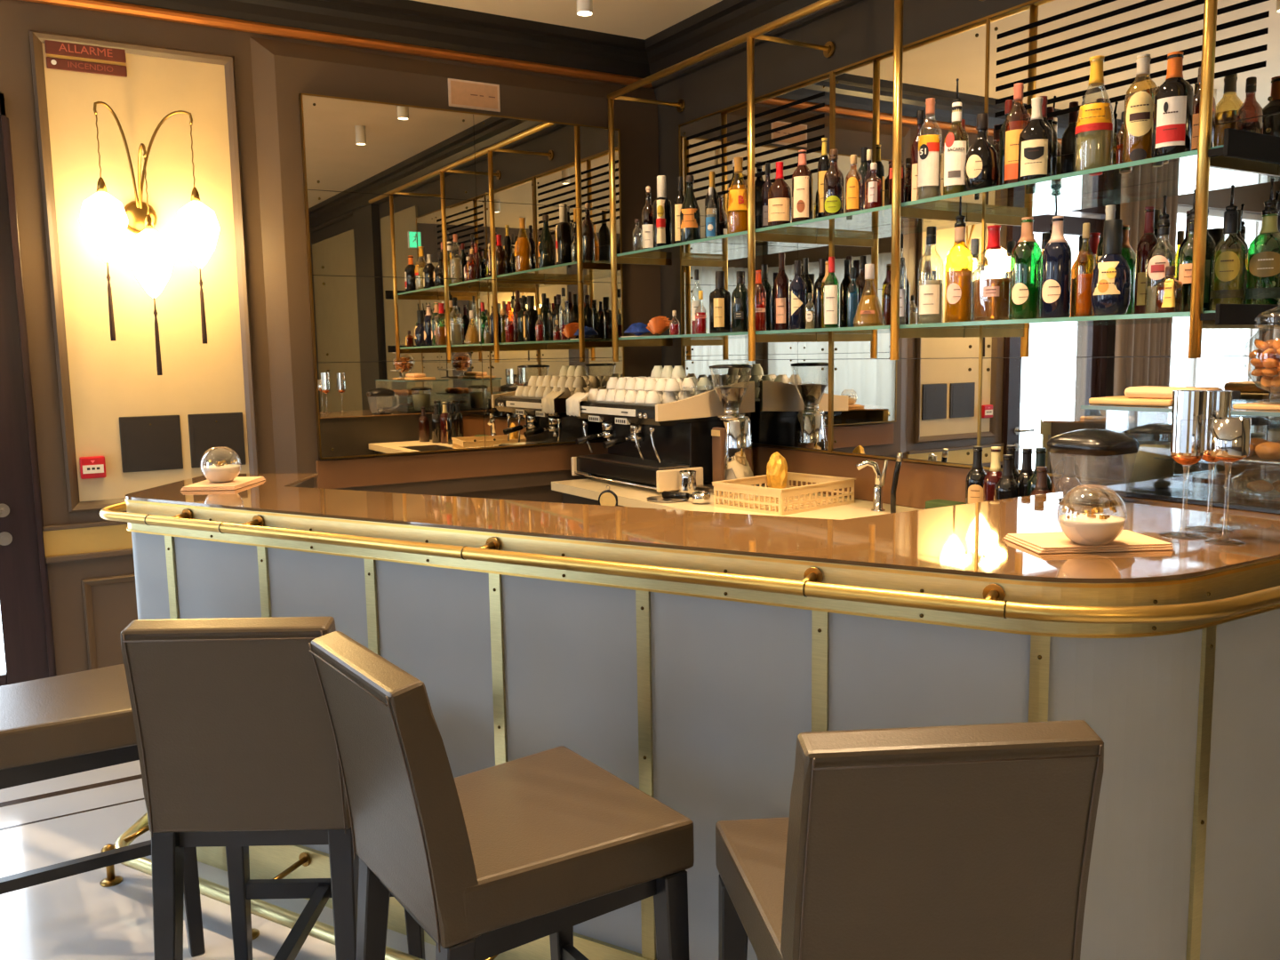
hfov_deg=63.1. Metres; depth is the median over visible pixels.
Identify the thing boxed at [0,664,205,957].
bar stool
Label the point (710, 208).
liquor bottle
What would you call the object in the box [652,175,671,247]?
liquor bottle
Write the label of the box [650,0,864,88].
trim
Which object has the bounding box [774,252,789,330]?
liquor bottle
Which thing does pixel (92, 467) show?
fire alarm
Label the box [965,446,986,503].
wine bottle
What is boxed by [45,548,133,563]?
trim
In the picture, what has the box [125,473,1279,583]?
countertop
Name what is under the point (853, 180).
liquor bottle
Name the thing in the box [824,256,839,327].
liquor bottle
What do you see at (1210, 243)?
liquor bottle
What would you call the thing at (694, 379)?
espresso cup
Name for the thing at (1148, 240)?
liquor bottle
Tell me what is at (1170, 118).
print
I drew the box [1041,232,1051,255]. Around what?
liquor bottle
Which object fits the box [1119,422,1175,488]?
lidded container
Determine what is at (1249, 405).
cutting board
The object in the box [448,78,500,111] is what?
plate
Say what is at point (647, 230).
liquor bottle
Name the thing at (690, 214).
liquor bottle
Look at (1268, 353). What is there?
biscuit
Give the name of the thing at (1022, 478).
wine bottle
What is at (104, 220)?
wall sconce
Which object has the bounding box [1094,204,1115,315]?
liquor bottle
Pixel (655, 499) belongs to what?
serving tray
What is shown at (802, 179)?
liquor bottle
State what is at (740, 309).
liquor bottle
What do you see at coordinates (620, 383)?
espresso cup
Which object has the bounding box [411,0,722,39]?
ceiling
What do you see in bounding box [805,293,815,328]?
liquor bottle
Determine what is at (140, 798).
trim
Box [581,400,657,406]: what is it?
tray
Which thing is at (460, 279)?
wall mirror
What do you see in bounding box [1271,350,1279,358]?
biscuit
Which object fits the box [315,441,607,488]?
trim
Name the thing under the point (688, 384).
espresso cup
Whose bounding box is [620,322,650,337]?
snack bag
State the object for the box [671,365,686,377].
espresso cup
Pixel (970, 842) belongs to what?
bar stool
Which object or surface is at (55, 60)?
wall sign
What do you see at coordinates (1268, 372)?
biscuit
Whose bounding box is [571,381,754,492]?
espresso machine
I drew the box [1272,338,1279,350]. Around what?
biscuit
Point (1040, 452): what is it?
wine bottle
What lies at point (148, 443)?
wall panel
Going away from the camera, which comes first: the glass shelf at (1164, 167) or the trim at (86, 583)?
the glass shelf at (1164, 167)
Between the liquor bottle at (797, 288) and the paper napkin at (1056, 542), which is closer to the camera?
the paper napkin at (1056, 542)
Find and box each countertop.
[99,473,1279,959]
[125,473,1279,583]
[551,476,920,519]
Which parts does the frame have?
rod, shelf arm, shelf arm, wall arm, rail, rod, shelf arm, shelf arm, wall arm, rod, shelf arm, shelf arm, rod, shelf arm, plate, shelf arm, plate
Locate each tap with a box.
[856,459,887,512]
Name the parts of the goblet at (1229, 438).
stem and foot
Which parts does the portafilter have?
handle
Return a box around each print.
[1080,108,1104,119]
[1099,271,1118,284]
[1130,104,1149,122]
[1162,111,1177,130]
[1219,259,1233,271]
[1256,258,1273,269]
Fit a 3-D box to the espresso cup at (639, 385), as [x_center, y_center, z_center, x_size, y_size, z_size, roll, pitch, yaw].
[0.009,-0.450,4.871,0.073,0.056,0.080,1,7,15]
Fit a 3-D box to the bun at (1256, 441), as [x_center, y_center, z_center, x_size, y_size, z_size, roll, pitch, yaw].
[1.574,-0.086,2.663,0.068,0.042,0.068,-1,7,0]
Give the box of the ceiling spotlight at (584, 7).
[576,0,592,15]
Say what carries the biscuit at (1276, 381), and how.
in the jar
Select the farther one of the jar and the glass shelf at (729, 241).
the glass shelf at (729, 241)
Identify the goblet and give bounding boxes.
[1158,390,1208,539]
[1184,390,1233,533]
[1203,416,1251,545]
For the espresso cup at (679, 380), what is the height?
0.056 m
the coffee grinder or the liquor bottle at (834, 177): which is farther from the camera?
the coffee grinder
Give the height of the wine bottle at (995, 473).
0.291 m
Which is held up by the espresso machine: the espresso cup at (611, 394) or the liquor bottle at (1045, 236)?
the espresso cup at (611, 394)
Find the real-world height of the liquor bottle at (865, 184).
0.241 m
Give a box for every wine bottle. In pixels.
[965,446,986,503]
[983,446,1002,501]
[994,454,1019,500]
[1001,445,1019,479]
[1015,448,1033,496]
[1026,447,1052,495]
[1028,466,1051,495]
[1055,453,1081,492]
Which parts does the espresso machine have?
panel, portafilter handle, plate, portafilter handle, chrome trim, valve knob, panel, panel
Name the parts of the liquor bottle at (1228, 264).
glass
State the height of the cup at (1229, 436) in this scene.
0.076 m
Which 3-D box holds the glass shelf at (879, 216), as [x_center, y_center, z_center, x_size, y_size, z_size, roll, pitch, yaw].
[0.790,-0.961,3.871,0.313,0.012,0.769,-5,8,-31]
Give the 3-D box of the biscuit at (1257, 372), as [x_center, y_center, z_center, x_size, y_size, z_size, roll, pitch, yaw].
[1.522,-0.265,2.558,0.035,0.020,0.034,2,7,21]
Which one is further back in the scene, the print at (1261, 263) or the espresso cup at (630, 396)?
the espresso cup at (630, 396)
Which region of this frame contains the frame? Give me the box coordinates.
[607,0,1279,361]
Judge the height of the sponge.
0.032 m
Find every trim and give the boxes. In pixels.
[0,92,54,677]
[0,774,142,807]
[0,798,144,830]
[20,0,655,88]
[29,30,259,512]
[42,520,127,531]
[42,523,132,557]
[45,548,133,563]
[81,573,135,670]
[107,0,650,78]
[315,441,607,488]
[644,0,819,75]
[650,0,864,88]
[752,445,1110,509]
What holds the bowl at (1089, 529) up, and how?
on the paper napkin at (1056, 542)
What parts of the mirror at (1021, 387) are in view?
mirror pane, mirror pane, mirror pane, mirror pane, mirror pane, mirror pane, mirror pane, mirror pane, mirror pane, mirror pane, mirror pane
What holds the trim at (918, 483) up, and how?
attached to the wall at (864, 29)
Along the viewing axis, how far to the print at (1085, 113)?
2.86 m
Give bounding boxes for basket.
[692,491,710,503]
[712,472,855,515]
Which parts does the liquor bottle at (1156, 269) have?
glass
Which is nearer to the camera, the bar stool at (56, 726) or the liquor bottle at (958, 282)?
the bar stool at (56, 726)
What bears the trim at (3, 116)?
attached to the wall at (115, 604)
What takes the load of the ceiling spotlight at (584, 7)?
attached to the ceiling
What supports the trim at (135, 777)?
on the floor
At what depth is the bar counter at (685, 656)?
2.18 m
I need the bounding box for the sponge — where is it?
[925,499,965,509]
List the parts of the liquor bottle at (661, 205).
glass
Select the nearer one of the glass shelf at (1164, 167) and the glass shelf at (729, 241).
the glass shelf at (1164, 167)
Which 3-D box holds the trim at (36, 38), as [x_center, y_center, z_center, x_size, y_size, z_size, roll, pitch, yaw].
[-1.964,-0.807,4.203,0.730,1.830,0.030,-5,8,-31]
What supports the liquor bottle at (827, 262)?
on the glass shelf at (880, 328)
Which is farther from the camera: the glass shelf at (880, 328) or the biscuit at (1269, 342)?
the glass shelf at (880, 328)
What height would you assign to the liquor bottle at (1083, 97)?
0.262 m
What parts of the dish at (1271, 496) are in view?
dish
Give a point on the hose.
(899, 460)
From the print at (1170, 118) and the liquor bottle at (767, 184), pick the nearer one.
the print at (1170, 118)
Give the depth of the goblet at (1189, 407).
2.15 m
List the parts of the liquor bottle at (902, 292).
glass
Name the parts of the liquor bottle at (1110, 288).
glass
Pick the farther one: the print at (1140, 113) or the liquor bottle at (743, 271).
the liquor bottle at (743, 271)
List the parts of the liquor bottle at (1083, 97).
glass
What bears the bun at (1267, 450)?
on the tray at (1255, 459)
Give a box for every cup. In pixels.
[586,388,598,400]
[595,389,607,400]
[605,389,616,401]
[606,376,617,389]
[613,389,626,402]
[615,377,627,389]
[624,377,636,390]
[624,390,636,402]
[634,377,646,390]
[634,390,647,403]
[643,377,656,390]
[644,391,663,404]
[650,365,663,377]
[653,390,663,401]
[654,377,666,391]
[660,365,673,377]
[661,391,679,403]
[664,378,679,391]
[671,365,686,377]
[673,377,682,388]
[677,390,695,399]
[680,377,696,391]
[688,376,698,388]
[692,390,704,396]
[696,376,714,390]
[1170,390,1207,455]
[1204,390,1232,454]
[1208,416,1251,457]
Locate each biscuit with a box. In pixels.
[1248,349,1262,359]
[1250,358,1263,367]
[1250,368,1265,375]
[1256,340,1269,350]
[1259,348,1274,359]
[1260,375,1273,387]
[1262,358,1277,367]
[1262,368,1277,376]
[1264,339,1273,348]
[1264,358,1279,367]
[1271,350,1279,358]
[1271,375,1279,386]
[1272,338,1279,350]
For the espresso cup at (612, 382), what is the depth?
5.07 m
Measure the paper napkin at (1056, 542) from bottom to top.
0.012 m
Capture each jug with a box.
[678,470,696,494]
[1046,428,1139,505]
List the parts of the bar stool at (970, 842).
leg, seat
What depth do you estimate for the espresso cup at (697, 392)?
4.73 m
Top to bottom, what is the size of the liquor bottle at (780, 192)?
0.249 m
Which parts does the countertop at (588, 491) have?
round dial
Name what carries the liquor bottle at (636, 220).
on the glass shelf at (729, 241)
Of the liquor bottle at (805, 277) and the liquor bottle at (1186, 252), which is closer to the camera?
the liquor bottle at (1186, 252)
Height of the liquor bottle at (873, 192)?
0.165 m
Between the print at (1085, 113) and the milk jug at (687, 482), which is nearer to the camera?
the print at (1085, 113)
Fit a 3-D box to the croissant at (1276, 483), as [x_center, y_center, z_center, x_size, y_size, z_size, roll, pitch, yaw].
[1.619,0.014,2.607,0.031,0.030,0.064,-5,8,-31]
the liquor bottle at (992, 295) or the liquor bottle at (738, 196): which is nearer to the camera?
the liquor bottle at (992, 295)
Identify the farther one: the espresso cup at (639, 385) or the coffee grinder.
the espresso cup at (639, 385)
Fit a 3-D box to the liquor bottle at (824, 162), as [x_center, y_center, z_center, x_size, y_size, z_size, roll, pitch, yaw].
[0.709,-1.148,4.012,0.051,0.328,0.050,-5,8,-31]
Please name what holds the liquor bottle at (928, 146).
on the glass shelf at (1164, 167)
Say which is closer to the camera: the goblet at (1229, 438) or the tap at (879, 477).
the goblet at (1229, 438)
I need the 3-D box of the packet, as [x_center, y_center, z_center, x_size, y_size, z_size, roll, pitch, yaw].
[0.561,-0.024,4.261,0.096,0.186,0.069,5,9,41]
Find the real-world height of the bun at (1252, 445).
0.042 m
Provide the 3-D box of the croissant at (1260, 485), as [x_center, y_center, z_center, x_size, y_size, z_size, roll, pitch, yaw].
[1.552,0.016,2.601,0.031,0.030,0.064,-5,8,-31]
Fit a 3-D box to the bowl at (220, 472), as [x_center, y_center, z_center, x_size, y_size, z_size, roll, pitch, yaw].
[-1.351,-0.049,3.355,0.123,0.112,0.123,-5,8,-31]
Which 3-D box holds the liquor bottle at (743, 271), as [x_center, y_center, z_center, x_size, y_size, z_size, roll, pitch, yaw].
[0.449,-0.780,4.582,0.072,0.270,0.072,-5,8,-31]
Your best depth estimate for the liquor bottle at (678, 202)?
4.71 m
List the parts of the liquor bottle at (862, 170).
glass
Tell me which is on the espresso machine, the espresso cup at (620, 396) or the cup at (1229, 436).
the espresso cup at (620, 396)
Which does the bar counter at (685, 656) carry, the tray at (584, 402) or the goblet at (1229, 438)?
the goblet at (1229, 438)
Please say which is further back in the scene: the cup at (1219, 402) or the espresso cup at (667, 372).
the espresso cup at (667, 372)
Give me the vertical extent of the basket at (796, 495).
0.098 m
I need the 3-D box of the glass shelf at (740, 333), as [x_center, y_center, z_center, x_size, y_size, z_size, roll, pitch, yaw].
[0.305,-0.652,4.714,0.313,0.012,1.086,-5,8,-31]
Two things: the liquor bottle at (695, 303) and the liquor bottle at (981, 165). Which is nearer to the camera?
the liquor bottle at (981, 165)
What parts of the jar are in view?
jar lid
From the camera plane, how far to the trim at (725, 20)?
4.73 m
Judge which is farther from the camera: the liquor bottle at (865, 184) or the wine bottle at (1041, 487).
the liquor bottle at (865, 184)
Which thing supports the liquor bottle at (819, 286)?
on the glass shelf at (880, 328)
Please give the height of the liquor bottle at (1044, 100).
0.291 m
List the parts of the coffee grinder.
hopper lid, motor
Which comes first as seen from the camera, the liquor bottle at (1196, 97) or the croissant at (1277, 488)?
the croissant at (1277, 488)
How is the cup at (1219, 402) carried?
on the goblet at (1219, 402)
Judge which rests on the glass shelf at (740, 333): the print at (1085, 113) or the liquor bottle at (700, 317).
the liquor bottle at (700, 317)
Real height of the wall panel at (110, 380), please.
1.750 m
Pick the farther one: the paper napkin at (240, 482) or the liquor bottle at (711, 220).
the liquor bottle at (711, 220)
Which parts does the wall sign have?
plate, plate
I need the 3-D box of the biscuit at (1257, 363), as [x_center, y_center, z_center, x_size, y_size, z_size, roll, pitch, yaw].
[1.512,-0.286,2.549,0.032,0.024,0.034,1,7,17]
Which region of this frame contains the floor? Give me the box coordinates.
[0,760,436,959]
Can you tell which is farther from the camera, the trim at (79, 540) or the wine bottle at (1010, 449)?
the trim at (79, 540)
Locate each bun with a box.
[1248,442,1255,456]
[1250,437,1268,455]
[1255,441,1279,459]
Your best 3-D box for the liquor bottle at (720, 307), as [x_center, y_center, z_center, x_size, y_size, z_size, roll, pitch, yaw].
[0.343,-0.760,4.458,0.079,0.263,0.079,-5,8,-31]
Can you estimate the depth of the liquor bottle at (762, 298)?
4.41 m
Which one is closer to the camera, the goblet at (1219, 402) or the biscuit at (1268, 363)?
the goblet at (1219, 402)
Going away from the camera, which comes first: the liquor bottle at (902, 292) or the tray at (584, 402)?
the liquor bottle at (902, 292)
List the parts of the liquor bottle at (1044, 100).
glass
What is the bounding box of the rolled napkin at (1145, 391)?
[1124,385,1240,399]
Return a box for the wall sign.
[44,40,127,77]
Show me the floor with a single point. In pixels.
(73, 917)
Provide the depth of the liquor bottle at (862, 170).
3.89 m
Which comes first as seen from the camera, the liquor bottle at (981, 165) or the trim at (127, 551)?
the liquor bottle at (981, 165)
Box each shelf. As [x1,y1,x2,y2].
[616,229,789,258]
[618,331,748,340]
[755,203,943,235]
[755,325,951,334]
[899,310,1215,327]
[901,144,1230,211]
[1080,402,1279,514]
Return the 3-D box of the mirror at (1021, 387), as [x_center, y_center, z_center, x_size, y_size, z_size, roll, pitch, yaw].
[1.075,-0.821,3.799,0.080,1.521,3.225,-5,8,-31]
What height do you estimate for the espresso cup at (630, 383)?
0.056 m
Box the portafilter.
[661,490,710,503]
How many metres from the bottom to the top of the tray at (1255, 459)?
0.006 m
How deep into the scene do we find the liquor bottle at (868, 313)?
3.68 m
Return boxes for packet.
[766,451,787,488]
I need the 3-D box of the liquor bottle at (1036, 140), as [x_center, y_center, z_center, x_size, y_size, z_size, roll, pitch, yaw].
[1.162,-0.997,3.058,0.099,0.240,0.095,-5,8,-31]
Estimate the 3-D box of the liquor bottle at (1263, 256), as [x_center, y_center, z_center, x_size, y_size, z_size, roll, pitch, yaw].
[1.642,-0.612,2.721,0.097,0.340,0.095,-5,8,-31]
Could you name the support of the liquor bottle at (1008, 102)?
on the glass shelf at (1164, 167)
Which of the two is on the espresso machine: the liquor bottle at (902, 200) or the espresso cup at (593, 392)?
the espresso cup at (593, 392)
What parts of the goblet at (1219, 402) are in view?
stem and foot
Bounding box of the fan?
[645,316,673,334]
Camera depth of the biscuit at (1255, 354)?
2.57 m
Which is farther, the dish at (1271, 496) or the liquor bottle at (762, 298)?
the liquor bottle at (762, 298)
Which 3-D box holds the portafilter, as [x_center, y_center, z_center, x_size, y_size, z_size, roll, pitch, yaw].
[0.186,0.064,4.249,0.072,0.044,0.246,-7,9,-43]
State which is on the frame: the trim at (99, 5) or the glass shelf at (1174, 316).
the glass shelf at (1174, 316)
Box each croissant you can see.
[1247,480,1273,492]
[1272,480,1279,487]
[1275,484,1279,492]
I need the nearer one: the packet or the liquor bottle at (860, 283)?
the liquor bottle at (860, 283)
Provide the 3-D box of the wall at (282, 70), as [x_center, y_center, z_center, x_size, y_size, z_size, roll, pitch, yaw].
[-0.747,-0.933,4.939,1.985,1.975,0.035,-5,8,-31]
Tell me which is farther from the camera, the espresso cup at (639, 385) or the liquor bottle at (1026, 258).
the espresso cup at (639, 385)
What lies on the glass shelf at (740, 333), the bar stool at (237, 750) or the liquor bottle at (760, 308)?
the liquor bottle at (760, 308)
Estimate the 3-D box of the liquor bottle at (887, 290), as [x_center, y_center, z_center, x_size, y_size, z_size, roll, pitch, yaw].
[0.914,-0.665,3.826,0.040,0.205,0.040,-5,8,-31]
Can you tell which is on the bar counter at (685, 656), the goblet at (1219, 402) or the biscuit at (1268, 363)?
the goblet at (1219, 402)
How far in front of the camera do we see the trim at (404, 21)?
4.65 m
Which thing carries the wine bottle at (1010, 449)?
on the countertop at (588, 491)
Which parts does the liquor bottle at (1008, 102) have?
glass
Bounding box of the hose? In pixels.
[890,452,902,513]
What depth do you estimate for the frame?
3.44 m
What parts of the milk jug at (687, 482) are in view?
handle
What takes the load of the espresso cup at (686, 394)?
on the espresso machine
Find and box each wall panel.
[41,42,249,501]
[119,415,183,472]
[187,412,245,468]
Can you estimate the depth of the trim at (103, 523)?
4.14 m
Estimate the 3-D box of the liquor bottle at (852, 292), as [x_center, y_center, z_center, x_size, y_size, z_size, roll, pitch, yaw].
[0.782,-0.670,3.830,0.042,0.219,0.042,-5,8,-31]
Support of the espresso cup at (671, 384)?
on the espresso cup at (668, 396)
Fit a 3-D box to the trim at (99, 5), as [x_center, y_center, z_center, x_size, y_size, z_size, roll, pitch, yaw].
[-2.641,-1.777,3.667,6.400,0.033,0.050,-5,8,-31]
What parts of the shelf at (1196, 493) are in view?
glass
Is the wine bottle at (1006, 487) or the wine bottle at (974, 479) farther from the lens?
the wine bottle at (974, 479)
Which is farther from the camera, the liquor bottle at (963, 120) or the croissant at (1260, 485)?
the liquor bottle at (963, 120)
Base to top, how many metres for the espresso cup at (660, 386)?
0.056 m
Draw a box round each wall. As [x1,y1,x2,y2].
[0,0,654,675]
[249,36,661,495]
[654,0,1031,367]
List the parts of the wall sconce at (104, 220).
cord, lamp shade, stem, stem, cord, lamp shade, stem, cord, lamp shade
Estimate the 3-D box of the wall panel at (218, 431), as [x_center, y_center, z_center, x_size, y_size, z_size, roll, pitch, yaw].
[-1.780,-0.169,4.388,0.216,0.224,0.013,-5,8,-31]
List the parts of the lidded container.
lid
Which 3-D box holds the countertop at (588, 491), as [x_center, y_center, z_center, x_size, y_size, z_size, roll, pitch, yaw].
[0.562,0.527,4.126,0.816,0.945,2.615,-5,8,-31]
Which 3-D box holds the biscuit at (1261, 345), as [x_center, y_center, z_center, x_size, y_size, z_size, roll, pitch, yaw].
[1.521,-0.329,2.546,0.028,0.026,0.038,-1,7,1]
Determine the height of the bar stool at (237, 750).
1.010 m
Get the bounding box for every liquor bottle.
[633,219,642,249]
[641,185,653,248]
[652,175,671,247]
[669,310,679,335]
[673,176,684,243]
[680,175,700,242]
[691,269,703,334]
[695,290,706,334]
[704,171,719,238]
[705,186,717,238]
[709,271,731,333]
[727,156,747,236]
[728,159,743,200]
[731,271,748,332]
[743,271,747,291]
[755,270,766,330]
[756,264,772,331]
[761,162,772,227]
[768,161,791,227]
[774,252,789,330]
[789,260,806,329]
[792,149,812,222]
[801,257,812,311]
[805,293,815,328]
[814,258,825,328]
[817,137,830,217]
[820,261,828,327]
[824,148,843,216]
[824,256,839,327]
[845,154,862,213]
[847,267,858,327]
[853,264,885,327]
[855,256,871,304]
[857,146,868,183]
[861,149,875,209]
[865,162,880,212]
[882,270,890,325]
[888,159,904,205]
[899,233,906,324]
[910,110,924,208]
[916,97,942,203]
[917,226,943,323]
[920,237,934,323]
[943,78,968,195]
[944,200,973,321]
[961,119,969,148]
[963,112,999,191]
[964,238,984,321]
[972,224,1011,321]
[998,99,1012,185]
[1003,82,1030,184]
[1008,216,1042,319]
[1017,96,1053,182]
[1040,96,1052,130]
[1040,216,1071,318]
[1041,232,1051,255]
[1072,96,1085,172]
[1073,55,1114,171]
[1074,223,1093,316]
[1090,219,1131,315]
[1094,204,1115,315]
[1114,111,1126,164]
[1121,53,1158,163]
[1134,206,1159,313]
[1144,195,1177,313]
[1151,51,1193,159]
[1155,265,1183,312]
[1177,189,1206,311]
[1191,66,1215,151]
[1203,206,1215,311]
[1209,184,1246,311]
[1245,178,1279,304]
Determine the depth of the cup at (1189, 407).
2.14 m
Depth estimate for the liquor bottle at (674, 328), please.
4.74 m
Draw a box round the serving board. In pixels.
[1088,395,1172,407]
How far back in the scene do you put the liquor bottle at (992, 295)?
3.22 m
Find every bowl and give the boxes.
[200,447,240,482]
[1057,485,1127,545]
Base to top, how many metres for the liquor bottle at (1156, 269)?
0.318 m
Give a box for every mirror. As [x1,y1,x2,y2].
[298,92,624,459]
[678,0,1279,490]
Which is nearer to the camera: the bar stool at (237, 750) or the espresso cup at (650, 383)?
the bar stool at (237, 750)
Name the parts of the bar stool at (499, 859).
leg, backrest, leg, leg, seat, leg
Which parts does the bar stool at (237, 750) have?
leg, backrest, leg, leg, leg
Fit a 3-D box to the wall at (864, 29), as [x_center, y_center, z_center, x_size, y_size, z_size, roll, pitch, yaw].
[2.006,-0.365,2.568,0.160,3.040,7.360,-5,8,-31]
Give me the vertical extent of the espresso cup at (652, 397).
0.056 m
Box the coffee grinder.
[696,364,759,495]
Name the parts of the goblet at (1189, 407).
stem and foot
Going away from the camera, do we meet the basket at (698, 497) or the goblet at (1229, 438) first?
the goblet at (1229, 438)
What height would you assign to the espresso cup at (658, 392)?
0.056 m
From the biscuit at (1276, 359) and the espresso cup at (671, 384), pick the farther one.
the espresso cup at (671, 384)
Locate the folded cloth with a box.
[566,392,589,416]
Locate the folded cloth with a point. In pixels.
(572, 403)
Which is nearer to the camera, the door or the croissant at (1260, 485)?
the croissant at (1260, 485)
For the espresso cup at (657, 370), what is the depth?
4.94 m
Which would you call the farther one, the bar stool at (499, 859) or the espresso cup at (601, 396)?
the espresso cup at (601, 396)
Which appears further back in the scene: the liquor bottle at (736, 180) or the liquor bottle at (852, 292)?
the liquor bottle at (736, 180)
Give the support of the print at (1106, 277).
attached to the liquor bottle at (1110, 288)
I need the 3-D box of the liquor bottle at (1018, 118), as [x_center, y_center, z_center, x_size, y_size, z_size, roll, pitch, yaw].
[1.152,-1.048,3.182,0.075,0.313,0.073,-5,8,-31]
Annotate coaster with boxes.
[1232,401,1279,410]
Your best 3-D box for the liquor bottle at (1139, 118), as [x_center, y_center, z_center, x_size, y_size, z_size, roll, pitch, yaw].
[1.361,-1.000,2.827,0.089,0.295,0.086,-5,8,-31]
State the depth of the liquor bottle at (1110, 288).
2.87 m
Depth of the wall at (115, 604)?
4.15 m
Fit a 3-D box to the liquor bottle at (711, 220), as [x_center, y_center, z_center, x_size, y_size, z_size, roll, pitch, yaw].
[0.311,-1.160,4.559,0.051,0.235,0.051,-5,8,-31]
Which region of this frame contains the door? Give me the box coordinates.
[0,116,56,686]
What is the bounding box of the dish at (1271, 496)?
[1222,466,1279,503]
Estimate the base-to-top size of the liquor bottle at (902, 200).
0.232 m
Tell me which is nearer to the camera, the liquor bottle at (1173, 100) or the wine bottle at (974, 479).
the liquor bottle at (1173, 100)
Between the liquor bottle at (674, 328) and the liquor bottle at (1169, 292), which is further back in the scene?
the liquor bottle at (674, 328)
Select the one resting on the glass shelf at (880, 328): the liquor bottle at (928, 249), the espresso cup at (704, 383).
the liquor bottle at (928, 249)
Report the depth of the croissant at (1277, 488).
2.56 m
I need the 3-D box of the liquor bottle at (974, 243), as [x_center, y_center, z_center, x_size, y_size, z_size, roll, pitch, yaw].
[1.124,-0.667,3.501,0.067,0.280,0.067,-5,8,-31]
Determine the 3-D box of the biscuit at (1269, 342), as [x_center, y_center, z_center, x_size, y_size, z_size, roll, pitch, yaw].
[1.562,-0.335,2.588,0.038,0.029,0.027,0,7,6]
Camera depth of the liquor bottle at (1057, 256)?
3.02 m
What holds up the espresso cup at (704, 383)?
on the espresso cup at (697, 392)
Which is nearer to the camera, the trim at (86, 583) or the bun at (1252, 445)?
the bun at (1252, 445)
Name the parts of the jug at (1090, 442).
blade, lid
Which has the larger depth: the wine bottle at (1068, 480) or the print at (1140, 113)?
the wine bottle at (1068, 480)
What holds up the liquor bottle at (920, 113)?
on the glass shelf at (879, 216)
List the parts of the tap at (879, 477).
spout, lever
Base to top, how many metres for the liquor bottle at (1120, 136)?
0.185 m
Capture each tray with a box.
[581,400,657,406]
[646,495,687,502]
[1237,455,1279,464]
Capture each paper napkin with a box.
[180,476,265,490]
[1003,529,1173,553]
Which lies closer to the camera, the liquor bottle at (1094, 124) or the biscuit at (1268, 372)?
the biscuit at (1268, 372)
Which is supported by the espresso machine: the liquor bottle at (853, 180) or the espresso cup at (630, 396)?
the espresso cup at (630, 396)
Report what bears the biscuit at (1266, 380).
in the jar
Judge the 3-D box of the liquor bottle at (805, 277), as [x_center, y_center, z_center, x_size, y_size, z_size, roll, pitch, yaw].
[0.668,-0.748,4.199,0.056,0.289,0.056,-5,8,-31]
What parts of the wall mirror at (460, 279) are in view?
mirror pane, mirror pane, mirror pane, mirror pane, mirror pane, mirror pane, mirror pane, mirror pane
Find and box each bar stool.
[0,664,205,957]
[120,616,425,959]
[308,630,694,959]
[715,720,1103,959]
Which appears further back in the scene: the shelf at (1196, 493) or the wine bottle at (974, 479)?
the wine bottle at (974, 479)
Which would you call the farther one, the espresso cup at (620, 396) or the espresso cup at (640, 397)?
the espresso cup at (620, 396)
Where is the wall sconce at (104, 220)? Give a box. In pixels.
[79,101,219,375]
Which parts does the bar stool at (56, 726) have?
seat, leg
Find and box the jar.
[1241,299,1279,404]
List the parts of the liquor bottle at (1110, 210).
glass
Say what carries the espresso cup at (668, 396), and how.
on the espresso machine
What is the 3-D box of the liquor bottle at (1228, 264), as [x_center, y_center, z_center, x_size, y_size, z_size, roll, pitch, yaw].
[1.561,-0.611,2.758,0.083,0.332,0.081,-5,8,-31]

